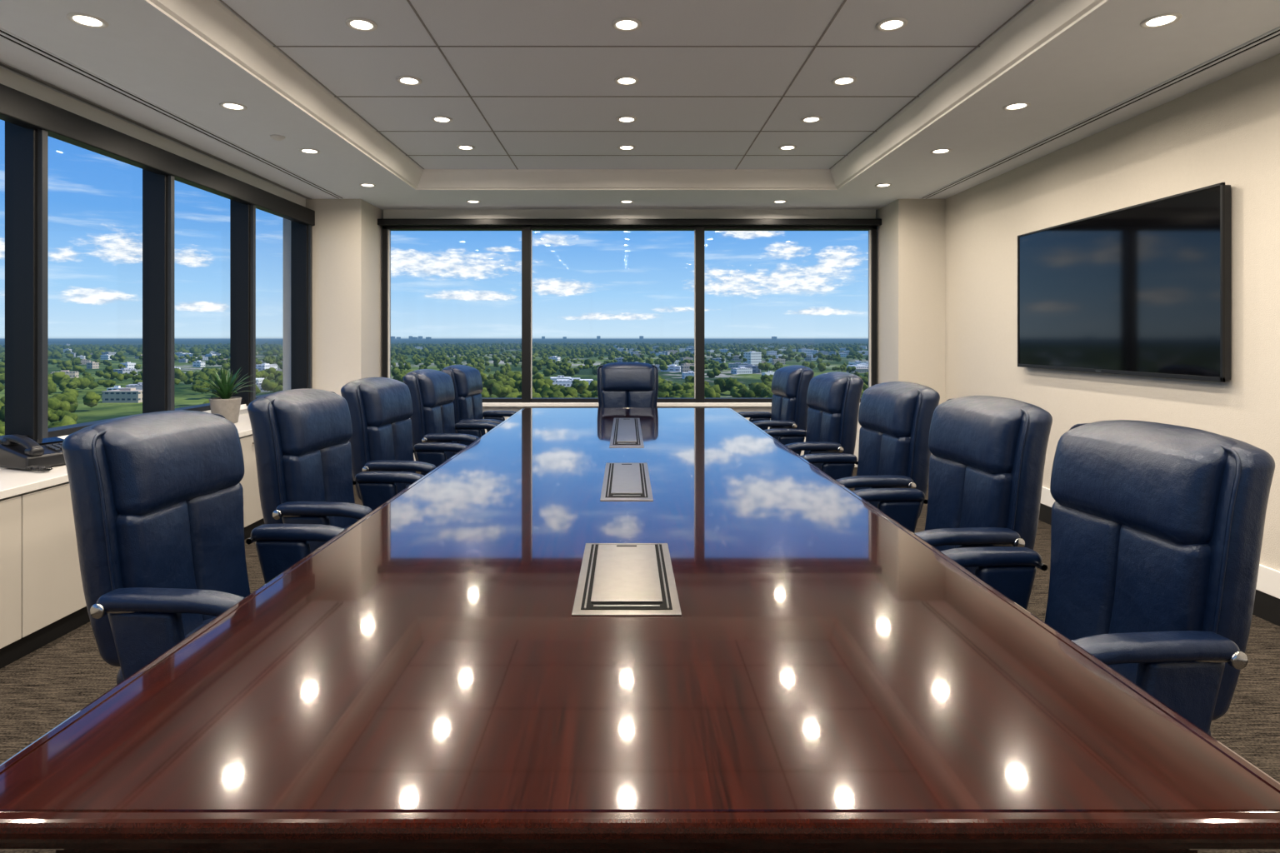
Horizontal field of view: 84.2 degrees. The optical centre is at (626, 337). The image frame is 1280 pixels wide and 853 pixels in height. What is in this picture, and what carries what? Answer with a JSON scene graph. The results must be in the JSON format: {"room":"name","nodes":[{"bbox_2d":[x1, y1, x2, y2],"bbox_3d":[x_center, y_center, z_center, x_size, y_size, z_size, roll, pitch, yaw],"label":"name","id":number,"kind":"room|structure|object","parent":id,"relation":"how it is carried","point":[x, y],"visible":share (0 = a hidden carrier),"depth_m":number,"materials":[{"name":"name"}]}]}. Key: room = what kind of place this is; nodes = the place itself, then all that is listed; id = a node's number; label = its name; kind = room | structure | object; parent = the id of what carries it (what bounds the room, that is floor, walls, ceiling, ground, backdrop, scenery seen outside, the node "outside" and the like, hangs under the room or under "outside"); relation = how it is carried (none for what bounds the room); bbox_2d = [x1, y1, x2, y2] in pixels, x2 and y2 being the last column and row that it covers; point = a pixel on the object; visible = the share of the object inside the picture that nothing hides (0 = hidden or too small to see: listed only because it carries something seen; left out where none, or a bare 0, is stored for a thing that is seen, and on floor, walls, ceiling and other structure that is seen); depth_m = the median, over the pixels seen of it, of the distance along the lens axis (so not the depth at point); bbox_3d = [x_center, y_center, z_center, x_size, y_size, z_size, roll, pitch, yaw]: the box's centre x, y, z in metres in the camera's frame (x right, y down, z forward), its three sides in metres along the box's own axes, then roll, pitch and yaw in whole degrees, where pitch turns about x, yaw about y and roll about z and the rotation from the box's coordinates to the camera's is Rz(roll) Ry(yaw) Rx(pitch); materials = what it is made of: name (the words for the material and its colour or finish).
{"room":"conference room","nodes":[
{"label":"conference room","id":0,"kind":"room"},
{"bbox_2d":[0,66,305,414],"bbox_3d":[-3.190,-0.150,2.590,0.220,3.000,9.980,0,0,0],"label":"wall","id":1,"kind":"structure","parent":0,"point":[8,78],"depth_m":4.40,"materials":[{"name":"white paint"}]},
{"bbox_2d":[57,404,248,439],"bbox_3d":[-3.065,0.555,2.200,0.030,0.040,9.200,0,0,0],"label":"trim","id":2,"kind":"structure","parent":1,"relation":"attached to","point":[243,407],"depth_m":5.59,"materials":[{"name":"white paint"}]},
{"bbox_2d":[0,61,311,199],"bbox_3d":[-3.035,-1.332,2.200,0.030,0.016,9.200,0,0,0],"label":"trim","id":3,"kind":"structure","parent":1,"relation":"attached to","point":[2,64],"depth_m":4.32,"materials":[{"name":"grey metal"}]},
{"bbox_2d":[0,121,312,444],"bbox_3d":[-3.018,-0.270,2.630,0.025,1.600,8.276,0,0,0],"label":"window frame","id":4,"kind":"structure","parent":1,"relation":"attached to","point":[42,135],"depth_m":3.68,"materials":[{"name":"grey metal"}]},
{"bbox_2d":[0,83,314,225],"bbox_3d":[-3.035,-1.143,2.199,0.090,0.145,9.198,0,0,0],"label":"housing","id":5,"kind":"object","parent":1,"relation":"attached to","point":[17,107],"visible":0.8,"depth_m":4.28,"materials":[{"name":"black metal"}]},
{"bbox_2d":[282,199,383,395],"bbox_3d":[-2.925,-0.150,7.190,0.750,3.000,0.780,0,0,0],"label":"pillar","id":6,"kind":"structure","parent":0,"point":[347,236],"depth_m":6.80,"materials":[{"name":"paint"}]},
{"bbox_2d":[383,209,875,467],"bbox_3d":[0.030,-0.150,7.470,5.120,3.000,0.220,0,0,0],"label":"wall","id":7,"kind":"structure","parent":0,"point":[387,213],"depth_m":7.36,"materials":[{"name":"white paint"}]},
{"bbox_2d":[382,226,876,402],"bbox_3d":[0.030,-0.268,7.385,5.120,1.885,0.130,0,0,0],"label":"frame","id":8,"kind":"object","parent":7,"relation":"attached to","point":[526,231],"visible":0.45,"depth_m":7.33,"materials":[{"name":"black metal"}]},
{"bbox_2d":[388,230,870,398],"bbox_3d":[0.030,-0.242,7.375,5.020,1.755,0.030,0,0,0],"label":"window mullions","id":9,"kind":"object","parent":7,"relation":"attached to","point":[869,231],"visible":0.82,"depth_m":7.36,"materials":[{"name":"black metal"}]},
{"bbox_2d":[377,218,881,226],"bbox_3d":[0.030,-1.183,7.285,5.160,0.065,0.090,0,0,0],"label":"housing","id":10,"kind":"object","parent":7,"relation":"attached to","point":[381,222],"visible":1,"depth_m":7.24,"materials":[{"name":"black metal"}]},
{"bbox_2d":[482,402,859,406],"bbox_3d":[0.030,0.693,7.335,5.120,0.035,0.150,0,0,0],"label":"trim","id":11,"kind":"structure","parent":7,"relation":"attached to","point":[484,404],"depth_m":7.26,"materials":[{"name":"white paint"}]},
{"bbox_2d":[0,0,1279,209],"bbox_3d":[-0.010,-1.415,2.480,6.340,0.170,9.960,0,0,0],"label":"ceiling","id":12,"kind":"structure","parent":0,"point":[1073,61],"depth_m":4.06,"materials":[{"name":"paint"}]},
{"bbox_2d":[66,12,108,28],"bbox_3d":[-2.260,-1.329,2.970,0.142,0.011,0.142,0,0,0],"label":"recessed light","id":13,"kind":"object","parent":12,"relation":"in","point":[82,19],"visible":1,"depth_m":2.96,"materials":[{"name":"white paint"}]},
{"bbox_2d":[0,30,342,198],"bbox_3d":[-2.720,-1.329,2.325,0.056,0.010,8.850,0,0,0],"label":"slot","id":14,"kind":"object","parent":12,"relation":"in","point":[0,30],"depth_m":3.96,"materials":[{"name":"paint"}]},
{"bbox_2d":[0,27,344,199],"bbox_3d":[-2.720,-1.328,2.325,0.072,0.012,8.850,0,0,0],"label":"slot rim","id":15,"kind":"object","parent":12,"relation":"attached to","point":[1,28],"visible":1,"depth_m":3.95,"materials":[{"name":"white metal"}]},
{"bbox_2d":[219,101,247,110],"bbox_3d":[-2.260,-1.329,4.070,0.142,0.011,0.142,0,0,0],"label":"recessed light","id":16,"kind":"object","parent":12,"relation":"in","point":[227,105],"visible":1,"depth_m":4.07,"materials":[{"name":"white paint"}]},
{"bbox_2d":[270,135,284,140],"bbox_3d":[-2.310,-1.319,4.690,0.092,0.022,0.092,0,0,0],"label":"smoke detector","id":17,"kind":"object","parent":12,"relation":"attached to","point":[277,137],"visible":1,"depth_m":4.67,"materials":[{"name":"white paint"}]},
{"bbox_2d":[299,148,320,154],"bbox_3d":[-2.260,-1.329,5.050,0.142,0.011,0.142,0,0,0],"label":"recessed light","id":18,"kind":"object","parent":12,"relation":"in","point":[309,151],"visible":1,"depth_m":5.05,"materials":[{"name":"white paint"}]},
{"bbox_2d":[359,183,375,187],"bbox_3d":[-2.260,-1.329,6.180,0.142,0.011,0.142,0,0,0],"label":"recessed light","id":19,"kind":"object","parent":12,"relation":"in","point":[366,185],"visible":1,"depth_m":6.18,"materials":[{"name":"white paint"}]},
{"bbox_2d":[465,200,480,203],"bbox_3d":[-1.500,-1.329,6.930,0.142,0.011,0.142,0,0,0],"label":"recessed light","id":20,"kind":"object","parent":12,"relation":"in","point":[467,201],"visible":1,"depth_m":6.93,"materials":[{"name":"white paint"}]},
{"bbox_2d":[218,0,1034,169],"bbox_3d":[0.000,-1.524,2.495,3.700,0.053,7.690,0,0,0],"label":"ceiling","id":21,"kind":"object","parent":12,"relation":"attached to","point":[343,71],"visible":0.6,"depth_m":3.90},
{"bbox_2d":[345,16,377,31],"bbox_3d":[-1.265,-1.492,3.380,0.142,0.011,0.142,0,0,0],"label":"recessed light","id":22,"kind":"object","parent":21,"relation":"attached to","point":[362,24],"visible":1,"depth_m":3.37,"materials":[{"name":"white paint"}]},
{"bbox_2d":[396,75,421,85],"bbox_3d":[-1.265,-1.492,4.120,0.142,0.011,0.142,0,0,0],"label":"recessed light","id":23,"kind":"object","parent":21,"relation":"attached to","point":[405,80],"visible":1,"depth_m":4.11,"materials":[{"name":"white paint"}]},
{"bbox_2d":[430,115,452,123],"bbox_3d":[-1.265,-1.492,4.850,0.142,0.011,0.142,0,0,0],"label":"recessed light","id":24,"kind":"object","parent":21,"relation":"attached to","point":[442,119],"visible":1,"depth_m":4.85,"materials":[{"name":"white paint"}]},
{"bbox_2d":[456,145,474,150],"bbox_3d":[-1.265,-1.492,5.570,0.142,0.011,0.142,0,0,0],"label":"recessed light","id":25,"kind":"object","parent":21,"relation":"attached to","point":[467,147],"visible":1,"depth_m":5.56,"materials":[{"name":"white paint"}]},
{"bbox_2d":[219,0,1034,169],"bbox_3d":[0.000,-1.497,2.495,3.630,0.006,7.620,0,0,0],"label":"joint","id":26,"kind":"object","parent":21,"relation":"attached to","point":[408,1],"visible":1,"depth_m":4.40,"materials":[{"name":"grey metal"}]},
{"bbox_2d":[611,16,641,31],"bbox_3d":[0.000,-1.492,3.380,0.142,0.011,0.142,0,0,0],"label":"recessed light","id":27,"kind":"object","parent":21,"relation":"attached to","point":[623,24],"visible":1,"depth_m":3.37,"materials":[{"name":"white paint"}]},
{"bbox_2d":[614,75,639,85],"bbox_3d":[0.000,-1.492,4.120,0.142,0.011,0.142,0,0,0],"label":"recessed light","id":28,"kind":"object","parent":21,"relation":"attached to","point":[622,80],"visible":1,"depth_m":4.11,"materials":[{"name":"white paint"}]},
{"bbox_2d":[616,115,636,123],"bbox_3d":[0.000,-1.492,4.850,0.142,0.011,0.142,0,0,0],"label":"recessed light","id":29,"kind":"object","parent":21,"relation":"attached to","point":[625,119],"visible":1,"depth_m":4.85,"materials":[{"name":"white paint"}]},
{"bbox_2d":[617,145,635,150],"bbox_3d":[0.000,-1.492,5.570,0.142,0.011,0.142,0,0,0],"label":"recessed light","id":30,"kind":"object","parent":21,"relation":"attached to","point":[626,147],"visible":1,"depth_m":5.56,"materials":[{"name":"white paint"}]},
{"bbox_2d":[778,145,796,150],"bbox_3d":[1.265,-1.492,5.570,0.142,0.011,0.142,0,0,0],"label":"recessed light","id":31,"kind":"object","parent":21,"relation":"attached to","point":[785,147],"visible":1,"depth_m":5.56,"materials":[{"name":"white paint"}]},
{"bbox_2d":[800,115,822,123],"bbox_3d":[1.265,-1.492,4.850,0.142,0.011,0.142,0,0,0],"label":"recessed light","id":32,"kind":"object","parent":21,"relation":"attached to","point":[809,119],"visible":1,"depth_m":4.85,"materials":[{"name":"white paint"}]},
{"bbox_2d":[831,75,856,85],"bbox_3d":[1.265,-1.492,4.120,0.142,0.011,0.142,0,0,0],"label":"recessed light","id":33,"kind":"object","parent":21,"relation":"attached to","point":[842,80],"visible":1,"depth_m":4.11,"materials":[{"name":"white paint"}]},
{"bbox_2d":[875,16,907,31],"bbox_3d":[1.265,-1.492,3.380,0.142,0.011,0.142,0,0,0],"label":"recessed light","id":34,"kind":"object","parent":21,"relation":"attached to","point":[890,24],"visible":1,"depth_m":3.37,"materials":[{"name":"white paint"}]},
{"bbox_2d":[619,200,634,203],"bbox_3d":[0.000,-1.329,6.930,0.142,0.011,0.142,0,0,0],"label":"recessed light","id":35,"kind":"object","parent":12,"relation":"in","point":[622,201],"visible":1,"depth_m":6.93,"materials":[{"name":"white paint"}]},
{"bbox_2d":[772,200,787,203],"bbox_3d":[1.500,-1.329,6.930,0.142,0.011,0.142,0,0,0],"label":"recessed light","id":36,"kind":"object","parent":12,"relation":"in","point":[777,201],"visible":1,"depth_m":6.93,"materials":[{"name":"white paint"}]},
{"bbox_2d":[875,183,891,187],"bbox_3d":[2.240,-1.329,6.180,0.142,0.011,0.142,0,0,0],"label":"recessed light","id":37,"kind":"object","parent":12,"relation":"in","point":[881,185],"visible":1,"depth_m":6.18,"materials":[{"name":"white paint"}]},
{"bbox_2d":[930,148,951,154],"bbox_3d":[2.240,-1.329,5.050,0.142,0.011,0.142,0,0,0],"label":"recessed light","id":38,"kind":"object","parent":12,"relation":"in","point":[941,151],"visible":1,"depth_m":5.05,"materials":[{"name":"white paint"}]},
{"bbox_2d":[1002,101,1030,110],"bbox_3d":[2.240,-1.329,4.070,0.142,0.011,0.142,0,0,0],"label":"recessed light","id":39,"kind":"object","parent":12,"relation":"in","point":[1022,105],"visible":1,"depth_m":4.07,"materials":[{"name":"white paint"}]},
{"bbox_2d":[920,26,1279,199],"bbox_3d":[2.830,-1.328,2.325,0.072,0.012,8.850,0,0,0],"label":"slot rim","id":40,"kind":"object","parent":12,"relation":"attached to","point":[1277,28],"visible":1,"depth_m":3.94,"materials":[{"name":"white metal"}]},
{"bbox_2d":[922,29,1279,198],"bbox_3d":[2.830,-1.329,2.325,0.056,0.010,8.850,0,0,0],"label":"slot","id":41,"kind":"object","parent":12,"relation":"in","point":[1279,29],"depth_m":3.96,"materials":[{"name":"paint"}]},
{"bbox_2d":[1140,12,1182,28],"bbox_3d":[2.240,-1.329,2.970,0.142,0.011,0.142,0,0,0],"label":"recessed light","id":42,"kind":"object","parent":12,"relation":"in","point":[1165,19],"visible":1,"depth_m":2.96,"materials":[{"name":"white paint"}]},
{"bbox_2d":[0,467,1279,852],"bbox_3d":[-0.010,1.400,2.480,6.740,0.100,10.360,0,0,0],"label":"floor","id":43,"kind":"structure","parent":0,"point":[43,688],"depth_m":2.73,"materials":[{"name":"carpet"}]},
{"bbox_2d":[0,413,353,669],"bbox_3d":[-2.759,0.980,2.334,0.578,0.740,8.968,0,0,0],"label":"credenza","id":44,"kind":"object","parent":43,"relation":"on","point":[42,601],"visible":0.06,"depth_m":3.05,"materials":[{"name":"paint"}]},
{"bbox_2d":[0,435,65,471],"bbox_3d":[-2.726,0.531,3.356,0.348,0.149,0.278,0,0,20],"label":"desk phone","id":45,"kind":"object","parent":44,"relation":"on","point":[17,452],"visible":0.89,"depth_m":3.27,"materials":[{"name":"black plastic"}]},
{"bbox_2d":[0,413,252,499],"bbox_3d":[-2.768,0.627,2.324,0.560,0.035,8.947,0,0,0],"label":"countertop","id":46,"kind":"structure","parent":44,"relation":"on","point":[12,482],"depth_m":3.10,"materials":[{"name":"white stone"}]},
{"bbox_2d":[208,396,241,423],"bbox_3d":[-2.860,0.521,5.050,0.208,0.178,0.208,0,0,0],"label":"pot","id":47,"kind":"object","parent":46,"relation":"on","point":[228,407],"depth_m":4.99,"materials":[{"name":"concrete"}]},
{"bbox_2d":[188,367,257,423],"bbox_3d":[-2.863,0.406,5.039,0.465,0.408,0.478,0,0,0],"label":"agave","id":48,"kind":"object","parent":44,"relation":"on","point":[228,406],"visible":0.94,"depth_m":5.00,"materials":[{"name":"plant"}]},
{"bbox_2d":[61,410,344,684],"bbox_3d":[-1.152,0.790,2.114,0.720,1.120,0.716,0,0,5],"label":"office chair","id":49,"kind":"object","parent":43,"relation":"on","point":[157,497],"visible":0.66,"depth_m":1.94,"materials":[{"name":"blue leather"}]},
{"bbox_2d":[116,616,216,684],"bbox_3d":[-1.080,0.912,2.107,0.520,0.149,0.540,0,0,5],"label":"seat cushion","id":50,"kind":"object","parent":49,"relation":"on","point":[198,622],"depth_m":2.05,"materials":[{"name":"blue leather"}]},
{"bbox_2d":[91,410,244,515],"bbox_3d":[-1.371,0.362,2.133,0.196,0.265,0.482,0,0,5],"label":"headrest pillow","id":51,"kind":"object","parent":49,"relation":"on","point":[165,462],"depth_m":2.03,"materials":[{"name":"blue leather"}]},
{"bbox_2d":[247,388,423,552],"bbox_3d":[-1.172,0.790,3.074,0.720,1.120,0.716,0,0,6],"label":"office chair","id":52,"kind":"object","parent":43,"relation":"on","point":[302,437],"visible":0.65,"depth_m":2.90,"materials":[{"name":"blue leather"}]},
{"bbox_2d":[263,388,352,455],"bbox_3d":[-1.391,0.362,3.097,0.196,0.265,0.482,0,0,6],"label":"headrest pillow","id":53,"kind":"object","parent":52,"relation":"on","point":[307,422],"depth_m":2.99,"materials":[{"name":"blue leather"}]},
{"bbox_2d":[340,377,467,500],"bbox_3d":[-1.172,0.790,4.004,0.720,1.120,0.716,0,0,6],"label":"office chair","id":54,"kind":"object","parent":43,"relation":"on","point":[381,408],"visible":0.52,"depth_m":3.82,"materials":[{"name":"blue leather"}]},
{"bbox_2d":[351,377,412,427],"bbox_3d":[-1.391,0.362,4.027,0.196,0.265,0.482,0,0,6],"label":"headrest pillow","id":55,"kind":"object","parent":54,"relation":"on","point":[386,402],"depth_m":3.91,"materials":[{"name":"blue leather"}]},
{"bbox_2d":[403,369,498,461],"bbox_3d":[-1.172,0.790,5.054,0.720,1.120,0.716,0,0,5],"label":"office chair","id":56,"kind":"object","parent":43,"relation":"on","point":[432,392],"visible":0.57,"depth_m":4.85,"materials":[{"name":"blue leather"}]},
{"bbox_2d":[410,369,454,408],"bbox_3d":[-1.391,0.362,5.073,0.196,0.265,0.482,0,0,5],"label":"headrest pillow","id":57,"kind":"object","parent":56,"relation":"on","point":[437,388],"depth_m":4.94,"materials":[{"name":"blue leather"}]},
{"bbox_2d":[440,365,516,443],"bbox_3d":[-1.132,0.790,5.884,0.720,1.120,0.716,0,0,5],"label":"office chair","id":58,"kind":"object","parent":43,"relation":"on","point":[467,381],"visible":0.48,"depth_m":5.73,"materials":[{"name":"blue leather"}]},
{"bbox_2d":[447,365,482,397],"bbox_3d":[-1.351,0.362,5.903,0.196,0.265,0.482,0,0,5],"label":"headrest pillow","id":59,"kind":"object","parent":58,"relation":"on","point":[468,382],"depth_m":5.75,"materials":[{"name":"blue leather"}]},
{"bbox_2d":[597,362,658,408],"bbox_3d":[0.010,0.790,6.262,0.716,1.120,0.720,0,0,0],"label":"office chair","id":60,"kind":"object","parent":43,"relation":"on","point":[620,385],"visible":0.3,"depth_m":6.40,"materials":[{"name":"blue leather"}]},
{"bbox_2d":[601,362,654,391],"bbox_3d":[0.010,0.362,6.482,0.482,0.265,0.196,0,0,0],"label":"headrest pillow","id":61,"kind":"object","parent":60,"relation":"on","point":[616,377],"depth_m":6.40,"materials":[{"name":"blue leather"}]},
{"bbox_2d":[0,408,1279,852],"bbox_3d":[0.000,0.975,3.451,1.772,0.750,5.158,0,0,0],"label":"conference table","id":62,"kind":"object","parent":43,"relation":"on","point":[424,679],"visible":0.94,"depth_m":1.15,"materials":[{"name":"brown wood"}]},
{"bbox_2d":[571,543,681,615],"bbox_3d":[0.000,0.595,1.790,0.237,0.008,0.530,0,0,0],"label":"box","id":63,"kind":"object","parent":62,"relation":"on","point":[615,579],"visible":1,"depth_m":1.71,"materials":[{"name":"metal"}]},
{"bbox_2d":[600,463,653,500],"bbox_3d":[0.000,0.595,2.985,0.195,0.008,0.770,0,0,0],"label":"box","id":64,"kind":"object","parent":62,"relation":"on","point":[622,482],"visible":1,"depth_m":2.88,"materials":[{"name":"metal"}]},
{"bbox_2d":[609,418,644,447],"bbox_3d":[0.000,0.595,4.555,0.190,0.008,1.390,0,0,0],"label":"box","id":65,"kind":"object","parent":62,"relation":"on","point":[626,432],"visible":1,"depth_m":4.35,"materials":[{"name":"metal"}]},
{"bbox_2d":[737,365,814,440],"bbox_3d":[1.122,0.790,5.804,0.720,1.120,0.716,0,0,-5],"label":"office chair","id":66,"kind":"object","parent":43,"relation":"on","point":[790,384],"visible":0.52,"depth_m":5.59,"materials":[{"name":"blue leather"}]},
{"bbox_2d":[770,365,807,398],"bbox_3d":[1.341,0.362,5.823,0.196,0.265,0.482,0,0,-5],"label":"headrest pillow","id":67,"kind":"object","parent":66,"relation":"on","point":[785,382],"depth_m":5.67,"materials":[{"name":"blue leather"}]},
{"bbox_2d":[762,371,863,469],"bbox_3d":[1.132,0.790,4.664,0.720,1.120,0.716,0,0,-5],"label":"office chair","id":68,"kind":"object","parent":43,"relation":"on","point":[832,397],"visible":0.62,"depth_m":4.45,"materials":[{"name":"blue leather"}]},
{"bbox_2d":[806,371,854,414],"bbox_3d":[1.351,0.362,4.683,0.196,0.265,0.482,0,0,-5],"label":"headrest pillow","id":69,"kind":"object","parent":68,"relation":"on","point":[826,394],"depth_m":4.55,"materials":[{"name":"blue leather"}]},
{"bbox_2d":[800,381,939,518],"bbox_3d":[1.142,0.790,3.604,0.720,1.120,0.716,0,0,-5],"label":"office chair","id":70,"kind":"object","parent":43,"relation":"on","point":[895,417],"visible":0.48,"depth_m":3.42,"materials":[{"name":"blue leather"}]},
{"bbox_2d":[858,381,927,437],"bbox_3d":[1.361,0.362,3.623,0.196,0.265,0.482,0,0,-5],"label":"headrest pillow","id":71,"kind":"object","parent":70,"relation":"on","point":[889,409],"depth_m":3.51,"materials":[{"name":"blue leather"}]},
{"bbox_2d":[852,395,1052,574],"bbox_3d":[1.132,0.790,2.694,0.720,1.120,0.716,0,0,-5],"label":"office chair","id":72,"kind":"object","parent":43,"relation":"on","point":[987,461],"visible":0.56,"depth_m":2.53,"materials":[{"name":"blue leather"}]},
{"bbox_2d":[928,395,1033,474],"bbox_3d":[1.351,0.362,2.713,0.196,0.265,0.482,0,0,-5],"label":"headrest pillow","id":73,"kind":"object","parent":72,"relation":"on","point":[969,434],"depth_m":2.61,"materials":[{"name":"blue leather"}]},
{"bbox_2d":[940,420,1274,736],"bbox_3d":[1.127,0.790,1.844,0.720,1.120,0.716,0,0,-5],"label":"office chair","id":74,"kind":"object","parent":43,"relation":"on","point":[1157,529],"visible":0.65,"depth_m":1.68,"materials":[{"name":"blue leather"}]},
{"bbox_2d":[1050,420,1238,544],"bbox_3d":[1.346,0.362,1.863,0.196,0.265,0.482,0,0,-5],"label":"headrest pillow","id":75,"kind":"object","parent":74,"relation":"on","point":[1148,482],"depth_m":1.76,"materials":[{"name":"blue leather"}]},
{"bbox_2d":[875,199,944,404],"bbox_3d":[2.835,-0.150,7.190,0.450,3.000,0.780,0,0,0],"label":"pillar","id":76,"kind":"structure","parent":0,"point":[911,234],"depth_m":6.80,"materials":[{"name":"painted drywall"}]},
{"bbox_2d":[945,53,1279,571],"bbox_3d":[3.170,-0.150,2.480,0.220,3.000,10.200,0,0,0],"label":"wall","id":77,"kind":"structure","parent":0,"point":[1227,130],"depth_m":4.14,"materials":[{"name":"paint"}]},
{"bbox_2d":[1017,182,1230,382],"bbox_3d":[3.026,-0.278,4.495,0.068,1.005,1.870,0,0,0],"label":"wall tv","id":78,"kind":"object","parent":77,"relation":"attached to","point":[1143,289],"visible":1,"depth_m":4.18,"materials":[{"name":"black glass"}]},
{"bbox_2d":[1038,503,1279,626],"bbox_3d":[3.054,1.285,2.200,0.012,0.130,9.200,0,0,0],"label":"baseboard","id":79,"kind":"structure","parent":77,"relation":"attached to","point":[1266,607],"depth_m":3.39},
{"bbox_2d":[1040,486,1279,599],"bbox_3d":[3.051,1.157,2.200,0.018,0.125,9.200,0,0,0],"label":"trim","id":80,"kind":"structure","parent":77,"relation":"attached to","point":[1268,579],"depth_m":3.37,"materials":[{"name":"white paint"}]},
{"label":"outside","id":81,"kind":"structure","parent":0,"visible":0},
{"bbox_2d":[0,338,868,425],"bbox_3d":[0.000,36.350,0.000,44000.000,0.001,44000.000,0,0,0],"label":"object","id":82,"kind":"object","parent":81,"point":[184,396],"depth_m":1047.39,"materials":[{"name":"green plant"}]},
{"bbox_2d":[0,341,868,435],"bbox_3d":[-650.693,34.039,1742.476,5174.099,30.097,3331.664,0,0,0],"label":"trees","id":83,"kind":"object","parent":82,"relation":"on","point":[505,382],"visible":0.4,"depth_m":739.82,"materials":[{"name":"green plant"}]},
{"bbox_2d":[50,335,868,403],"bbox_3d":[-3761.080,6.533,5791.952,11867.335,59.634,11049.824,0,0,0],"label":"town buildings","id":84,"kind":"structure","parent":82,"relation":"on","point":[132,393],"depth_m":821.01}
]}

